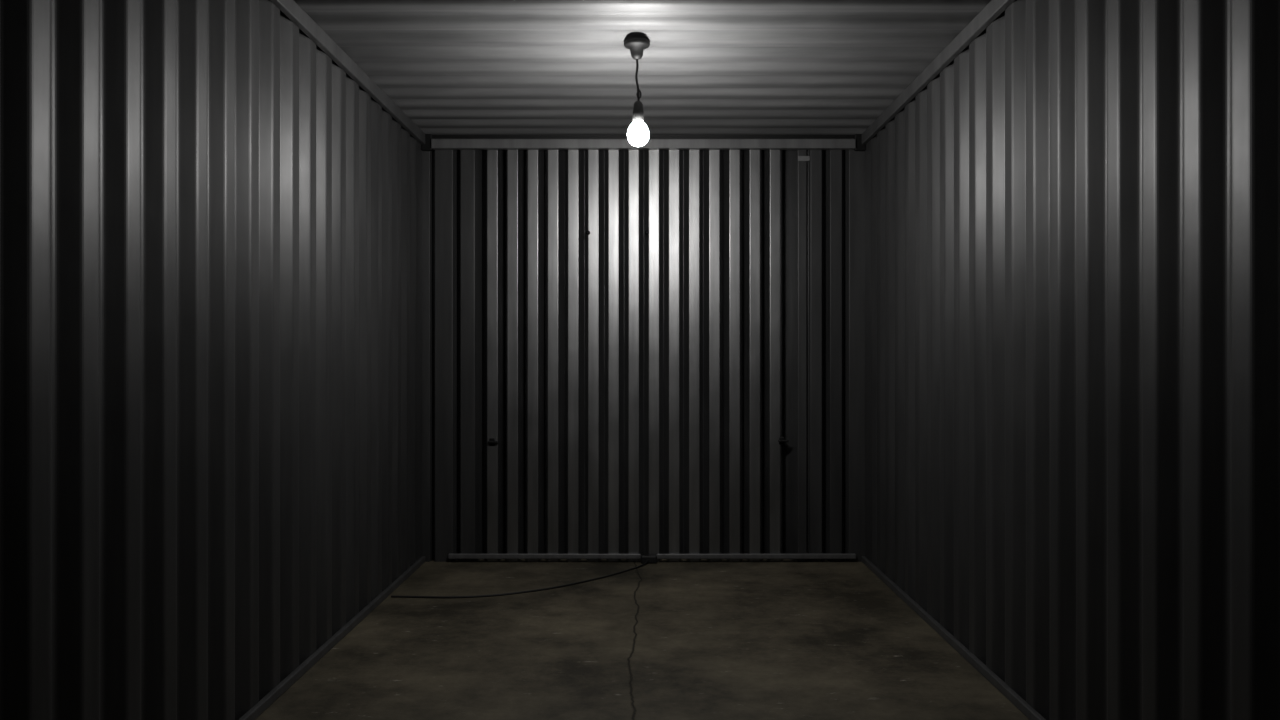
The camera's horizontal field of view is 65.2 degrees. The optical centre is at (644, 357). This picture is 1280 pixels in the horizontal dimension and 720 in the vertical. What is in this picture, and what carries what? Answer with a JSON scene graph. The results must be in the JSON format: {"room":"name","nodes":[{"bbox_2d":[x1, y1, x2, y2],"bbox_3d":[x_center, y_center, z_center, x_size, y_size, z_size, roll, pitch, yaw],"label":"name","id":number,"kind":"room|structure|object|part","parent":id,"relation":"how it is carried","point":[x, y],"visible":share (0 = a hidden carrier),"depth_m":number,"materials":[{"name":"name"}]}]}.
{"room":"shipping container interior","nodes":[
{"label":"shipping container interior","id":0,"kind":"room"},
{"bbox_2d":[0,0,421,719],"bbox_3d":[-1.178,-0.050,2.063,0.028,2.230,6.327,0,0,0],"label":"wall","id":1,"kind":"structure","parent":0,"point":[211,231],"depth_m":2.58,"materials":[{"name":"metal"}]},
{"bbox_2d":[239,556,425,719],"bbox_3d":[-1.156,1.050,2.063,0.020,0.030,6.327,0,0,0],"label":"baseboard","id":2,"kind":"structure","parent":1,"relation":"attached to","point":[274,694],"depth_m":3.56,"materials":[{"name":"paint"}]},
{"bbox_2d":[270,0,424,143],"bbox_3d":[-1.154,-1.137,2.063,0.024,0.055,6.327,0,0,0],"label":"trim","id":3,"kind":"structure","parent":1,"relation":"attached to","point":[291,9],"depth_m":3.81,"materials":[{"name":"paint"}]},
{"bbox_2d":[488,438,497,445],"bbox_3d":[-0.792,0.439,5.238,0.055,0.040,0.067,0,0,0],"label":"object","id":4,"kind":"structure","parent":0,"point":[491,441],"depth_m":5.22,"materials":[{"name":"black metal"}]},
{"bbox_3d":[-0.800,0.439,5.247,0.028,0.040,0.049,0,0,0],"label":"plate","id":5,"kind":"part","parent":4,"relation":"part of","materials":[{"name":"black metal"}]},
{"bbox_2d":[255,559,1028,719],"bbox_3d":[-0.008,1.095,2.098,2.412,0.060,6.497,0,0,0],"label":"floor","id":6,"kind":"structure","parent":0,"point":[787,639],"depth_m":3.59,"materials":[{"name":"grey concrete"}]},
{"bbox_2d":[391,555,656,597],"bbox_3d":[-0.474,1.044,4.733,1.410,0.043,0.268,0,0,-34],"label":"cable","id":7,"kind":"object","parent":6,"relation":"on","point":[645,559],"visible":1,"depth_m":4.60,"materials":[{"name":"black plastic"}]},
{"bbox_2d":[294,0,990,134],"bbox_3d":[-0.008,-1.177,2.063,2.392,0.024,6.327,0,0,0],"label":"ceiling","id":8,"kind":"structure","parent":0,"point":[453,67],"depth_m":3.87,"materials":[{"name":"paint"}]},
{"bbox_2d":[624,38,649,146],"bbox_3d":[-0.030,-0.974,3.690,0.096,0.386,0.096,0,0,0],"label":"pendant light bulb","id":9,"kind":"object","parent":8,"relation":"hanging from","point":[638,133],"visible":1,"depth_m":3.67,"materials":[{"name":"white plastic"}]},
{"bbox_3d":[-0.028,-1.028,3.690,0.016,0.156,0.008,0,0,0],"label":"cord","id":10,"kind":"part","parent":9,"relation":"part of","materials":[{"name":"black plastic"}]},
{"bbox_3d":[-0.025,-0.827,3.690,0.080,0.091,0.080,0,0,0],"label":"bulb","id":11,"kind":"part","parent":9,"relation":"part of","materials":[{"name":"white glass"}]},
{"bbox_2d":[633,101,643,121],"bbox_3d":[-0.025,-0.909,3.690,0.042,0.078,0.042,0,0,0],"label":"socket","id":12,"kind":"object","parent":9,"relation":"attached to","point":[638,114],"depth_m":3.67,"materials":[{"name":"black plastic"}]},
{"bbox_2d":[422,150,864,561],"bbox_3d":[-0.008,-0.050,5.279,2.392,2.230,0.105,0,0,0],"label":"wall","id":13,"kind":"structure","parent":0,"point":[637,392],"depth_m":5.23,"materials":[{"name":"metal"}]},
{"bbox_2d":[421,134,432,150],"bbox_3d":[-1.137,-1.123,5.212,0.055,0.085,0.030,0,0,0],"label":"bracket","id":14,"kind":"object","parent":13,"relation":"attached to","point":[427,146],"visible":0.79,"depth_m":5.20,"materials":[{"name":"black metal"}]},
{"bbox_2d":[432,135,853,138],"bbox_3d":[-0.008,-1.160,5.223,2.312,0.050,0.008,0,0,0],"label":"trim","id":15,"kind":"structure","parent":13,"relation":"attached to","point":[433,136],"depth_m":5.22,"materials":[{"name":"grey metal"}]},
{"bbox_2d":[431,139,855,149],"bbox_3d":[-0.008,-1.112,5.204,2.202,0.050,0.045,0,0,0],"label":"beam","id":16,"kind":"structure","parent":13,"relation":"attached to","point":[436,144],"depth_m":5.18,"materials":[{"name":"metal"}]},
{"bbox_2d":[448,553,855,558],"bbox_3d":[0.037,1.032,5.213,2.122,0.025,0.028,0,0,0],"label":"trim","id":17,"kind":"structure","parent":13,"relation":"attached to","point":[450,555],"depth_m":5.20,"materials":[{"name":"paint"}]},
{"bbox_2d":[798,156,809,160],"bbox_3d":[0.830,-1.042,5.225,0.060,0.025,0.003,0,0,0],"label":"paper label","id":18,"kind":"object","parent":13,"relation":"attached to","point":[800,158],"visible":1,"depth_m":5.22,"materials":[{"name":"white paper"}]},
{"bbox_2d":[854,134,865,150],"bbox_3d":[1.121,-1.123,5.212,0.055,0.085,0.030,0,0,0],"label":"bracket","id":19,"kind":"object","parent":13,"relation":"attached to","point":[859,146],"visible":0.79,"depth_m":5.20,"materials":[{"name":"black metal"}]},
{"bbox_2d":[778,436,788,444],"bbox_3d":[0.723,0.433,5.238,0.055,0.040,0.067,0,0,0],"label":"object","id":20,"kind":"structure","parent":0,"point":[781,440],"depth_m":5.22,"materials":[{"name":"black metal"}]},
{"bbox_3d":[0.715,0.433,5.247,0.028,0.040,0.049,0,0,0],"label":"plate","id":21,"kind":"part","parent":20,"relation":"part of","materials":[{"name":"black metal"}]},
{"bbox_2d":[865,0,1279,719],"bbox_3d":[1.162,-0.050,2.063,0.028,2.230,6.327,0,0,0],"label":"wall","id":22,"kind":"structure","parent":0,"point":[1072,229],"depth_m":2.59,"materials":[{"name":"metal"}]},
{"bbox_2d":[862,0,1014,143],"bbox_3d":[1.138,-1.137,2.063,0.024,0.055,6.327,0,0,0],"label":"trim","id":23,"kind":"structure","parent":22,"relation":"attached to","point":[993,9],"depth_m":3.81,"materials":[{"name":"paint"}]},
{"bbox_2d":[861,556,1045,719],"bbox_3d":[1.140,1.050,2.063,0.020,0.030,6.327,0,0,0],"label":"baseboard","id":24,"kind":"structure","parent":22,"relation":"attached to","point":[1010,694],"depth_m":3.57,"materials":[{"name":"paint"}]}
]}

